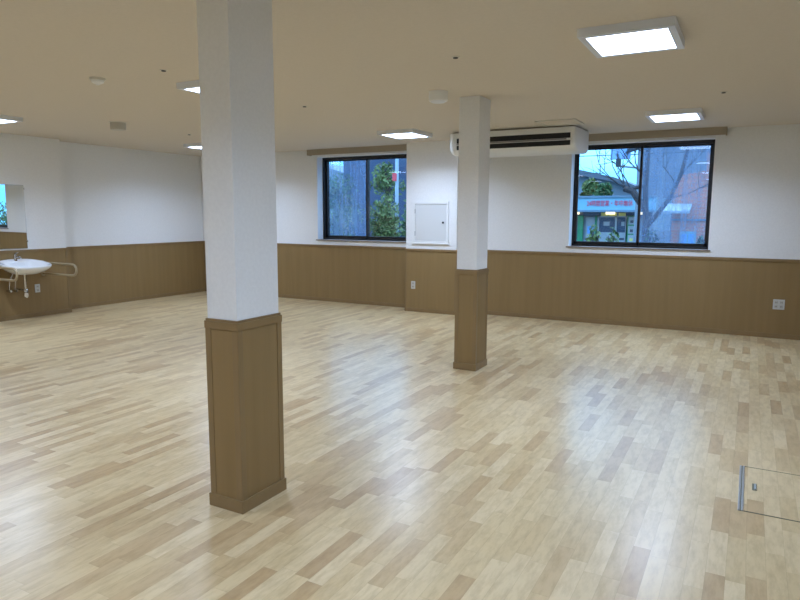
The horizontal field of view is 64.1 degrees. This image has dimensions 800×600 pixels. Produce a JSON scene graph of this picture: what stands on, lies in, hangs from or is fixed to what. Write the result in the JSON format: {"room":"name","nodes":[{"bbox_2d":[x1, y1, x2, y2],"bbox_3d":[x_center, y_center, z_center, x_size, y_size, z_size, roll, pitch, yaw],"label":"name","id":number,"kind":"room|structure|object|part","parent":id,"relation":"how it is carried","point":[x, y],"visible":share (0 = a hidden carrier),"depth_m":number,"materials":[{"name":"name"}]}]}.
{"room":"community hall","nodes":[
{"label":"community hall","id":0,"kind":"room"},
{"bbox_2d":[0,133,204,316],"bbox_3d":[-7.194,-0.673,6.362,0.553,2.595,13.907,4,9,28],"label":"wall","id":1,"kind":"structure","parent":0,"point":[130,223],"depth_m":10.46,"materials":[{"name":"paper"}]},
{"bbox_2d":[0,267,17,281],"bbox_3d":[-5.314,-0.350,8.478,0.804,0.229,0.072,4,9,28],"label":"grab rail","id":2,"kind":"object","parent":1,"relation":"attached to","point":[7,268],"visible":1,"depth_m":8.34,"materials":[{"name":"beige"}]},
{"bbox_2d":[0,184,27,248],"bbox_3d":[-5.476,-1.159,8.902,0.019,0.893,0.530,4,9,28],"label":"wall mirror","id":3,"kind":"object","parent":1,"relation":"attached to","point":[13,232],"visible":1,"depth_m":8.96,"materials":[{"name":"grey mirror"}]},
{"bbox_2d":[0,252,51,297],"bbox_3d":[-5.221,-0.345,8.904,0.572,0.644,0.640,4,9,28],"label":"washbasin","id":4,"kind":"object","parent":1,"relation":"attached to","point":[24,267],"visible":0.94,"depth_m":8.94,"materials":[{"name":"white ceramic"}]},
{"bbox_2d":[13,252,21,260],"bbox_3d":[-5.359,-0.604,8.947,0.172,0.143,0.068,4,9,28],"label":"tap","id":5,"kind":"object","parent":4,"relation":"on","point":[15,256],"depth_m":8.95,"materials":[{"name":"silver metal"}]},
{"bbox_3d":[-5.215,-0.457,8.886,0.560,0.206,0.640,4,9,28],"label":"bowl","id":6,"kind":"part","parent":4,"relation":"part of","materials":[{"name":"white ceramic"}]},
{"bbox_3d":[-7.636,-0.169,5.060,0.024,0.034,10.704,4,9,28],"label":"cap rail","id":7,"kind":"part","parent":1,"relation":"part of","materials":[{"name":"wood"}]},
{"bbox_2d":[35,284,39,292],"bbox_3d":[-5.306,-0.172,9.347,0.016,0.120,0.074,4,9,28],"label":"wall outlet","id":8,"kind":"object","parent":1,"relation":"attached to","point":[37,286],"visible":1,"depth_m":9.34,"materials":[{"name":"grey plastic"}]},
{"bbox_2d":[41,260,77,276],"bbox_3d":[-4.911,-0.446,9.208,0.804,0.229,0.072,4,9,28],"label":"grab rail","id":9,"kind":"object","parent":1,"relation":"attached to","point":[55,263],"visible":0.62,"depth_m":9.16,"materials":[{"name":"beige"}]},
{"bbox_3d":[-5.083,-0.315,9.773,0.032,0.903,0.038,4,9,28],"label":"corner trim","id":10,"kind":"part","parent":1,"relation":"part of","materials":[{"name":"brown wood"}]},
{"bbox_2d":[0,288,204,321],"bbox_3d":[-7.025,0.583,6.539,0.248,0.060,13.692,4,9,28],"label":"baseboard","id":11,"kind":"structure","parent":1,"relation":"attached to","point":[44,313],"depth_m":10.42,"materials":[{"name":"brown wood"}]},
{"bbox_3d":[-4.550,-0.963,11.130,0.024,0.034,3.007,4,9,28],"label":"cap rail","id":12,"kind":"part","parent":1,"relation":"part of","materials":[{"name":"wood"}]},
{"bbox_2d":[0,291,799,599],"bbox_3d":[-2.285,1.042,4.035,11.607,0.150,14.187,4,9,28],"label":"floor","id":13,"kind":"structure","parent":0,"point":[583,461],"depth_m":3.93,"materials":[{"name":"brown wood"}]},
{"bbox_2d":[196,0,286,513],"bbox_3d":[-0.803,-0.232,3.252,0.229,2.595,0.348,4,9,28],"label":"column","id":14,"kind":"structure","parent":13,"relation":"on","point":[243,328],"depth_m":3.16,"materials":[{"name":"paint"}]},
{"bbox_3d":[-0.956,0.564,3.270,0.037,0.891,0.037,4,9,28],"label":"corner trim","id":15,"kind":"part","parent":14,"relation":"part of","materials":[{"name":"brown wood"}]},
{"bbox_3d":[-0.799,0.576,3.185,0.037,0.891,0.037,4,9,28],"label":"corner trim","id":16,"kind":"part","parent":14,"relation":"part of","materials":[{"name":"brown wood"}]},
{"bbox_3d":[-0.804,0.103,3.297,0.221,0.050,0.340,4,9,28],"label":"cap rail","id":17,"kind":"part","parent":14,"relation":"part of","materials":[{"name":"brown wood"}]},
{"bbox_3d":[-0.806,0.551,3.356,0.209,0.895,0.328,4,9,28],"label":"wainscot panel","id":18,"kind":"part","parent":14,"relation":"part of","materials":[{"name":"brown wood"}]},
{"bbox_3d":[-0.808,1.022,3.419,0.229,0.066,0.348,4,9,28],"label":"baseboard","id":19,"kind":"part","parent":14,"relation":"part of","materials":[{"name":"brown wood"}]},
{"bbox_3d":[-0.657,0.542,3.443,0.037,0.891,0.037,4,9,28],"label":"corner trim","id":20,"kind":"part","parent":14,"relation":"part of","materials":[{"name":"brown wood"}]},
{"bbox_2d":[405,140,458,310],"bbox_3d":[0.539,-1.103,9.846,0.897,2.595,0.319,4,9,28],"label":"wall pier","id":21,"kind":"object","parent":13,"relation":"on","point":[432,169],"visible":0.69,"depth_m":9.71,"materials":[{"name":"paint"}]},
{"bbox_3d":[0.100,-0.327,10.035,0.033,0.903,0.031,4,9,28],"label":"corner trim","id":22,"kind":"part","parent":21,"relation":"part of","materials":[{"name":"brown wood"}]},
{"bbox_2d":[411,281,414,288],"bbox_3d":[0.205,-0.236,9.969,0.070,0.120,0.014,4,9,28],"label":"wall outlet","id":23,"kind":"object","parent":21,"relation":"attached to","point":[412,282],"visible":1,"depth_m":9.96,"materials":[{"name":"grey plastic"}]},
{"bbox_2d":[405,307,454,314],"bbox_3d":[0.535,0.153,10.015,0.885,0.060,0.314,4,9,28],"label":"baseboard","id":24,"kind":"object","parent":21,"relation":"attached to","point":[406,308],"visible":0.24,"depth_m":9.87,"materials":[{"name":"brown wood"}]},
{"bbox_2d":[413,201,448,243],"bbox_3d":[0.463,-1.173,9.703,0.619,0.640,0.028,4,9,28],"label":"door","id":25,"kind":"structure","parent":21,"relation":"attached to","point":[430,219],"depth_m":9.70,"materials":[{"name":"white paint"}]},
{"bbox_3d":[0.467,-0.760,9.761,0.889,0.034,0.024,4,9,28],"label":"cap rail","id":26,"kind":"part","parent":21,"relation":"part of","materials":[{"name":"wood"}]},
{"bbox_3d":[0.842,-0.270,9.633,0.033,0.903,0.031,4,9,28],"label":"corner trim","id":27,"kind":"part","parent":21,"relation":"part of","materials":[{"name":"brown wood"}]},
{"bbox_2d":[453,95,490,370],"bbox_3d":[0.708,-0.619,6.211,0.238,2.595,0.313,4,9,28],"label":"column","id":28,"kind":"structure","parent":13,"relation":"on","point":[471,273],"depth_m":6.11,"materials":[{"name":"paint"}]},
{"bbox_3d":[0.559,0.175,6.246,0.037,0.891,0.037,4,9,28],"label":"corner trim","id":29,"kind":"part","parent":28,"relation":"part of","materials":[{"name":"brown wood"}]},
{"bbox_3d":[0.702,0.635,6.377,0.238,0.066,0.313,4,9,28],"label":"baseboard","id":30,"kind":"part","parent":28,"relation":"part of","materials":[{"name":"brown wood"}]},
{"bbox_3d":[0.706,-0.284,6.255,0.230,0.050,0.305,4,9,28],"label":"cap rail","id":31,"kind":"part","parent":28,"relation":"part of","materials":[{"name":"brown wood"}]},
{"bbox_3d":[0.704,0.164,6.315,0.218,0.895,0.293,4,9,28],"label":"wainscot panel","id":32,"kind":"part","parent":28,"relation":"part of","materials":[{"name":"brown wood"}]},
{"bbox_3d":[0.723,0.187,6.157,0.037,0.891,0.037,4,9,28],"label":"corner trim","id":33,"kind":"part","parent":28,"relation":"part of","materials":[{"name":"brown wood"}]},
{"bbox_3d":[0.849,0.158,6.385,0.037,0.891,0.037,4,9,28],"label":"corner trim","id":34,"kind":"part","parent":28,"relation":"part of","materials":[{"name":"brown wood"}]},
{"bbox_2d":[738,465,799,521],"bbox_3d":[2.177,1.062,3.435,0.627,0.010,0.675,4,9,28],"label":"floor hatch","id":35,"kind":"object","parent":13,"relation":"on","point":[770,493],"visible":1,"depth_m":3.49,"materials":[{"name":"brown wood"}]},
{"bbox_2d":[0,0,799,155],"bbox_3d":[-2.273,-1.704,3.670,11.607,0.200,14.187,4,9,28],"label":"ceiling","id":36,"kind":"structure","parent":0,"point":[360,69],"depth_m":4.77,"materials":[{"name":"paint"}]},
{"bbox_2d":[0,114,22,123],"bbox_3d":[-4.711,-2.062,7.231,0.536,0.050,0.570,4,9,28],"label":"ceiling light","id":37,"kind":"object","parent":36,"relation":"attached to","point":[4,119],"visible":1,"depth_m":7.27,"materials":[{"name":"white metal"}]},
{"bbox_2d":[0,119,15,122],"bbox_3d":[-4.711,-2.040,7.234,0.452,0.005,0.480,4,9,28],"label":"diffuser","id":38,"kind":"object","parent":37,"relation":"attached to","point":[1,120],"depth_m":7.33,"materials":[{"name":"white plastic"}]},
{"bbox_2d":[89,77,105,84],"bbox_3d":[-2.465,-1.780,5.205,0.120,0.055,0.120,4,9,28],"label":"smoke detector","id":39,"kind":"object","parent":36,"relation":"attached to","point":[96,80],"visible":1,"depth_m":5.17,"materials":[{"name":"beige plastic"}]},
{"bbox_2d":[108,121,126,130],"bbox_3d":[-3.402,-2.099,7.705,0.208,0.090,0.208,4,9,28],"label":"ceiling vent","id":40,"kind":"object","parent":36,"relation":"in","point":[114,125],"visible":1,"depth_m":7.64,"materials":[{"name":"beige plastic"}]},
{"bbox_2d":[176,80,199,93],"bbox_3d":[-1.510,-1.817,5.495,0.536,0.050,0.570,4,9,28],"label":"ceiling light","id":41,"kind":"object","parent":36,"relation":"attached to","point":[190,86],"visible":0.17,"depth_m":5.34,"materials":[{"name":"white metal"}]},
{"bbox_2d":[185,88,199,92],"bbox_3d":[-1.510,-1.796,5.498,0.452,0.005,0.480,4,9,28],"label":"diffuser","id":42,"kind":"object","parent":41,"relation":"attached to","point":[196,90],"depth_m":5.44,"materials":[{"name":"white plastic"}]},
{"bbox_2d":[183,143,201,148],"bbox_3d":[-3.034,-2.445,10.164,0.536,0.050,0.570,4,9,28],"label":"ceiling light","id":43,"kind":"object","parent":36,"relation":"attached to","point":[190,145],"visible":0.31,"depth_m":9.97,"materials":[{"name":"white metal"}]},
{"bbox_2d":[377,128,432,138],"bbox_3d":[0.067,-2.211,8.505,0.536,0.050,0.570,4,9,28],"label":"ceiling light","id":44,"kind":"object","parent":36,"relation":"attached to","point":[410,133],"visible":1,"depth_m":8.36,"materials":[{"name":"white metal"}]},
{"bbox_2d":[384,133,425,138],"bbox_3d":[0.067,-2.189,8.508,0.452,0.005,0.480,4,9,28],"label":"diffuser","id":45,"kind":"object","parent":44,"relation":"attached to","point":[398,135],"depth_m":8.48,"materials":[{"name":"white plastic"}]},
{"bbox_2d":[429,90,447,103],"bbox_3d":[0.342,-1.813,5.715,0.172,0.099,0.172,4,9,28],"label":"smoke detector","id":46,"kind":"object","parent":36,"relation":"attached to","point":[435,96],"visible":1,"depth_m":5.65,"materials":[{"name":"white plastic"}]},
{"bbox_2d":[450,126,588,157],"bbox_3d":[1.558,-2.065,8.411,1.675,0.300,0.724,4,9,28],"label":"air conditioner","id":47,"kind":"object","parent":36,"relation":"hanging from","point":[564,140],"visible":0.91,"depth_m":8.03,"materials":[{"name":"white plastic"}]},
{"bbox_2d":[535,118,583,126],"bbox_3d":[1.884,-2.092,7.531,0.470,0.012,0.445,4,9,28],"label":"ceiling hatch","id":48,"kind":"object","parent":36,"relation":"attached to","point":[573,121],"visible":1,"depth_m":7.51,"materials":[{"name":"beige plastic"}]},
{"bbox_3d":[1.884,-2.095,7.531,0.406,0.007,0.381,4,9,28],"label":"panel","id":49,"kind":"part","parent":48,"relation":"part of","materials":[{"name":"paint"}]},
{"bbox_2d":[577,16,684,57],"bbox_3d":[1.419,-1.591,3.895,0.536,0.050,0.570,4,9,28],"label":"ceiling light","id":50,"kind":"object","parent":36,"relation":"attached to","point":[664,33],"visible":1,"depth_m":3.77,"materials":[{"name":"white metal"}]},
{"bbox_2d":[587,28,675,55],"bbox_3d":[1.419,-1.570,3.898,0.452,0.005,0.480,4,9,28],"label":"diffuser","id":51,"kind":"object","parent":50,"relation":"attached to","point":[659,39],"depth_m":3.88,"materials":[{"name":"white plastic"}]},
{"bbox_2d":[645,107,704,122],"bbox_3d":[2.954,-1.978,6.849,0.536,0.050,0.570,4,9,28],"label":"ceiling light","id":52,"kind":"object","parent":36,"relation":"attached to","point":[687,114],"visible":1,"depth_m":6.70,"materials":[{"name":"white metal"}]},
{"bbox_2d":[650,113,698,121],"bbox_3d":[2.954,-1.956,6.852,0.452,0.005,0.480,4,9,28],"label":"diffuser","id":53,"kind":"object","parent":52,"relation":"attached to","point":[689,116],"depth_m":6.83,"materials":[{"name":"white plastic"}]},
{"bbox_2d":[200,124,799,334],"bbox_3d":[1.056,-1.107,9.893,11.607,2.595,0.300,4,9,28],"label":"wall","id":54,"kind":"structure","parent":0,"point":[752,260],"depth_m":8.93,"materials":[{"name":"paint"}]},
{"bbox_3d":[-1.802,-0.978,11.330,4.644,0.034,0.024,4,9,28],"label":"cap rail","id":55,"kind":"part","parent":54,"relation":"part of","materials":[{"name":"wood"}]},
{"bbox_2d":[307,144,406,155],"bbox_3d":[-0.672,-2.450,10.454,2.027,0.095,0.120,4,9,28],"label":"box","id":56,"kind":"object","parent":54,"relation":"attached to","point":[386,148],"visible":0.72,"depth_m":10.39,"materials":[{"name":"beige wood"}]},
{"bbox_2d":[316,154,406,242],"bbox_3d":[-0.541,-1.694,10.703,1.932,1.422,0.312,4,9,28],"label":"window","id":57,"kind":"structure","parent":54,"relation":"in","point":[338,236],"depth_m":11.03,"materials":[{"name":"brown metal"}]},
{"bbox_3d":[-0.905,-1.735,11.009,0.882,1.335,0.030,4,9,28],"label":"sash","id":58,"kind":"part","parent":57,"relation":"part of","materials":[{"name":"brown metal"}]},
{"bbox_3d":[-0.575,-0.992,10.739,1.932,0.019,0.182,4,9,28],"label":"sill","id":59,"kind":"part","parent":57,"relation":"part of","materials":[{"name":"white"}]},
{"bbox_3d":[-0.180,-1.674,10.571,0.882,1.335,0.030,4,9,28],"label":"sash","id":60,"kind":"part","parent":57,"relation":"part of","materials":[{"name":"brown metal"}]},
{"bbox_2d":[205,288,799,339],"bbox_3d":[1.029,0.168,9.917,11.107,0.060,0.015,4,9,28],"label":"baseboard","id":61,"kind":"structure","parent":54,"relation":"attached to","point":[572,319],"depth_m":8.94,"materials":[{"name":"brown wood"}]},
{"bbox_2d":[566,139,714,250],"bbox_3d":[3.238,-1.405,8.654,1.850,1.422,0.312,4,9,28],"label":"window","id":62,"kind":"structure","parent":54,"relation":"in","point":[679,246],"depth_m":8.62,"materials":[{"name":"brown metal"}]},
{"bbox_3d":[2.895,-1.439,8.903,0.882,1.335,0.030,4,9,28],"label":"sash","id":63,"kind":"part","parent":62,"relation":"part of","materials":[{"name":"clear glass"}]},
{"bbox_3d":[3.203,-0.703,8.690,1.850,0.019,0.182,4,9,28],"label":"sill","id":64,"kind":"part","parent":62,"relation":"part of","materials":[{"name":"brown"}]},
{"bbox_3d":[3.658,-1.386,8.534,0.882,1.335,0.030,4,9,28],"label":"sash","id":65,"kind":"part","parent":62,"relation":"part of","materials":[{"name":"clear glass"}]},
{"bbox_3d":[3.445,-0.577,8.484,5.606,0.034,0.024,4,9,28],"label":"cap rail","id":66,"kind":"part","parent":54,"relation":"part of","materials":[{"name":"wood"}]},
{"bbox_2d":[589,127,727,140],"bbox_3d":[3.138,-2.159,8.387,2.075,0.095,0.120,4,9,28],"label":"box","id":67,"kind":"object","parent":54,"relation":"attached to","point":[711,130],"visible":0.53,"depth_m":8.21,"materials":[{"name":"beige"}]},
{"bbox_2d":[773,299,784,309],"bbox_3d":[4.675,0.056,7.882,0.125,0.125,0.014,4,9,28],"label":"wall outlet","id":68,"kind":"object","parent":54,"relation":"attached to","point":[778,304],"visible":1,"depth_m":7.88,"materials":[{"name":"grey plastic"}]},
{"label":"outside","id":69,"kind":"structure","parent":0,"visible":0},
{"bbox_3d":[13.409,-1.481,29.770,85.000,0.200,115.000,4,9,28],"label":"ground","id":70,"kind":"structure","parent":69,"visible":0},
{"bbox_2d":[329,165,343,225],"bbox_3d":[-3.378,-3.417,26.716,6.200,4.300,4.000,4,9,28],"label":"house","id":71,"kind":"structure","parent":70,"relation":"on","point":[336,168],"depth_m":23.82,"materials":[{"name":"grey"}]},
{"bbox_2d":[330,205,354,235],"bbox_3d":[-1.320,-0.785,13.643,0.930,2.551,0.794,-7,10,-42],"label":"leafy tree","id":72,"kind":"object","parent":70,"relation":"on","point":[349,208],"visible":0.14,"depth_m":13.44,"materials":[{"name":"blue plant"}]},
{"bbox_2d":[329,173,364,228],"bbox_3d":[-1.627,-1.756,17.471,1.219,3.463,1.303,4,9,28],"label":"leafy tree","id":73,"kind":"object","parent":70,"relation":"on","point":[336,192],"visible":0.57,"depth_m":17.15,"materials":[{"name":"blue plant"}]},
{"bbox_2d":[344,158,406,236],"bbox_3d":[0.157,-2.746,21.977,3.000,4.250,3.000,4,9,28],"label":"neighbouring house","id":74,"kind":"structure","parent":70,"relation":"on","point":[402,162],"depth_m":20.77,"materials":[{"name":"blue"}]},
{"bbox_2d":[370,191,404,236],"bbox_3d":[-0.307,-0.825,13.088,0.821,2.786,0.535,2,8,10],"label":"leafy tree","id":75,"kind":"object","parent":70,"relation":"on","point":[384,227],"visible":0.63,"depth_m":12.89,"materials":[{"name":"green plant"}]},
{"bbox_2d":[370,162,405,214],"bbox_3d":[-0.268,-1.429,14.806,0.827,3.529,0.674,4,9,28],"label":"leafy tree","id":76,"kind":"object","parent":70,"relation":"on","point":[382,180],"visible":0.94,"depth_m":14.58,"materials":[{"name":"green plant"}]},
{"bbox_2d":[392,159,398,232],"bbox_3d":[-0.091,-1.630,13.386,0.106,4.300,0.106,4,9,28],"label":"utility pole","id":77,"kind":"object","parent":70,"relation":"on","point":[395,176],"visible":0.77,"depth_m":13.25,"materials":[{"name":"grey"}]},
{"bbox_2d":[400,199,405,236],"bbox_3d":[0.292,-0.972,13.732,0.669,2.911,0.597,4,9,28],"label":"leafy tree","id":78,"kind":"object","parent":70,"relation":"on","point":[403,225],"visible":0.09,"depth_m":13.58,"materials":[{"name":"green plant"}]},
{"bbox_2d":[580,177,598,195],"bbox_3d":[8.581,-3.582,29.268,0.764,4.059,1.021,-5,9,-34],"label":"leafy tree","id":79,"kind":"object","parent":70,"relation":"on","point":[588,186],"visible":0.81,"depth_m":28.83,"materials":[{"name":"green plant"}]},
{"bbox_2d":[585,224,600,240],"bbox_3d":[3.327,-0.226,11.064,0.289,2.160,0.332,-7,10,-42],"label":"shrub","id":80,"kind":"object","parent":70,"relation":"on","point":[593,238],"visible":0.11,"depth_m":10.92,"materials":[{"name":"green plant"}]},
{"bbox_2d":[592,182,613,195],"bbox_3d":[8.717,-3.225,27.665,0.923,3.775,0.767,4,9,28],"label":"leafy tree","id":81,"kind":"object","parent":70,"relation":"on","point":[604,189],"visible":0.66,"depth_m":27.25,"materials":[{"name":"green plant"}]},
{"bbox_2d":[578,166,635,195],"bbox_3d":[10.058,-4.792,35.213,6.100,4.900,5.000,4,9,28],"label":"house","id":82,"kind":"structure","parent":70,"relation":"on","point":[618,190],"depth_m":32.35,"materials":[{"name":"grey"}]},
{"bbox_2d":[604,227,619,241],"bbox_3d":[3.425,-0.135,10.501,0.321,2.130,0.327,1,8,8],"label":"shrub","id":83,"kind":"object","parent":70,"relation":"on","point":[612,238],"visible":0.04,"depth_m":10.36,"materials":[{"name":"green plant"}]},
{"bbox_2d":[576,195,670,241],"bbox_3d":[6.675,-2.428,24.685,6.540,2.960,6.100,4,9,28],"label":"building","id":84,"kind":"structure","parent":70,"relation":"on","point":[617,212],"depth_m":21.42,"materials":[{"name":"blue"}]},
{"bbox_2d":[585,217,594,237],"bbox_3d":[6.559,-2.498,21.991,0.290,0.710,0.080,4,9,28],"label":"poster","id":85,"kind":"object","parent":84,"relation":"attached to","point":[589,221],"depth_m":21.97,"materials":[{"name":"blue paper"}]},
{"bbox_3d":[7.047,-2.560,21.714,0.520,0.510,0.040,4,9,28],"label":"door glass","id":86,"kind":"part","parent":84,"relation":"part of","materials":[{"name":"blue"}]},
{"bbox_3d":[7.187,-1.710,21.736,0.980,2.320,0.100,4,9,28],"label":"sliding door","id":87,"kind":"part","parent":84,"relation":"part of","materials":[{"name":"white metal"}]},
{"bbox_3d":[5.388,-3.326,22.185,6.540,0.530,0.720,4,9,28],"label":"fascia trim","id":88,"kind":"part","parent":84,"relation":"part of","materials":[{"name":"blue"}]},
{"bbox_3d":[7.450,-2.530,21.495,0.280,0.510,0.040,4,9,28],"label":"door glass","id":89,"kind":"part","parent":84,"relation":"part of","materials":[{"name":"blue"}]},
{"bbox_2d":[628,226,633,233],"bbox_3d":[7.727,-2.338,21.275,0.240,0.250,0.040,4,9,28],"label":"poster","id":90,"kind":"object","parent":84,"relation":"attached to","point":[630,228],"depth_m":21.27,"materials":[{"name":"grey paper"}]},
{"bbox_2d":[628,217,633,224],"bbox_3d":[7.728,-2.635,21.236,0.240,0.250,0.040,4,9,28],"label":"poster","id":91,"kind":"object","parent":84,"relation":"attached to","point":[630,219],"depth_m":21.24,"materials":[{"name":"grey paper"}]},
{"bbox_2d":[580,148,704,241],"bbox_3d":[5.494,-1.733,13.964,10.001,4.400,0.160,4,9,28],"label":"signal pole","id":92,"kind":"object","parent":70,"relation":"on","point":[613,153],"visible":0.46,"depth_m":14.07,"materials":[{"name":"grey"}]},
{"bbox_3d":[4.875,-3.234,14.115,0.430,0.250,0.030,4,9,28],"label":"panel","id":93,"kind":"part","parent":92,"relation":"part of","materials":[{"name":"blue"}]},
{"bbox_2d":[580,146,707,241],"bbox_3d":[5.022,-1.929,12.956,2.970,5.053,1.012,4,9,28],"label":"bare tree","id":94,"kind":"object","parent":70,"relation":"on","point":[632,190],"visible":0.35,"depth_m":12.86,"materials":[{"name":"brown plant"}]},
{"bbox_2d":[644,228,658,242],"bbox_3d":[3.981,-0.103,10.318,0.324,2.119,0.297,8,11,44],"label":"shrub","id":95,"kind":"object","parent":70,"relation":"on","point":[647,238],"visible":0.11,"depth_m":10.16,"materials":[{"name":"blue plant"}]},
{"bbox_2d":[648,230,668,242],"bbox_3d":[5.806,-0.580,14.482,0.430,1.980,0.300,4,9,28],"label":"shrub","id":96,"kind":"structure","parent":70,"relation":"on","point":[658,231],"depth_m":14.23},
{"bbox_2d":[642,145,710,241],"bbox_3d":[15.436,-4.253,29.439,7.500,5.400,5.000,4,9,28],"label":"apartment block","id":97,"kind":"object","parent":70,"relation":"on","point":[680,156],"visible":0.02,"depth_m":28.25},
{"bbox_2d":[663,155,709,243],"bbox_3d":[8.798,-1.471,14.754,4.800,3.700,3.550,4,9,28],"label":"brick house","id":98,"kind":"structure","parent":70,"relation":"on","point":[701,220],"depth_m":14.44,"materials":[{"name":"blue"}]},
{"bbox_3d":[6.559,-0.593,14.680,0.340,1.960,0.070,4,9,28],"label":"door","id":99,"kind":"part","parent":98,"relation":"part of","materials":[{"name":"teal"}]},
{"bbox_3d":[6.545,-1.327,14.551,0.260,0.350,0.020,4,9,28],"label":"door panel","id":100,"kind":"part","parent":98,"relation":"part of","materials":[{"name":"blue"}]},
{"bbox_2d":[696,235,704,243],"bbox_3d":[4.634,-0.008,9.974,0.228,2.027,0.223,-6,10,-39],"label":"shrub","id":101,"kind":"object","parent":70,"relation":"on","point":[701,240],"visible":0.03,"depth_m":9.83,"materials":[{"name":"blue plant"}]}
]}

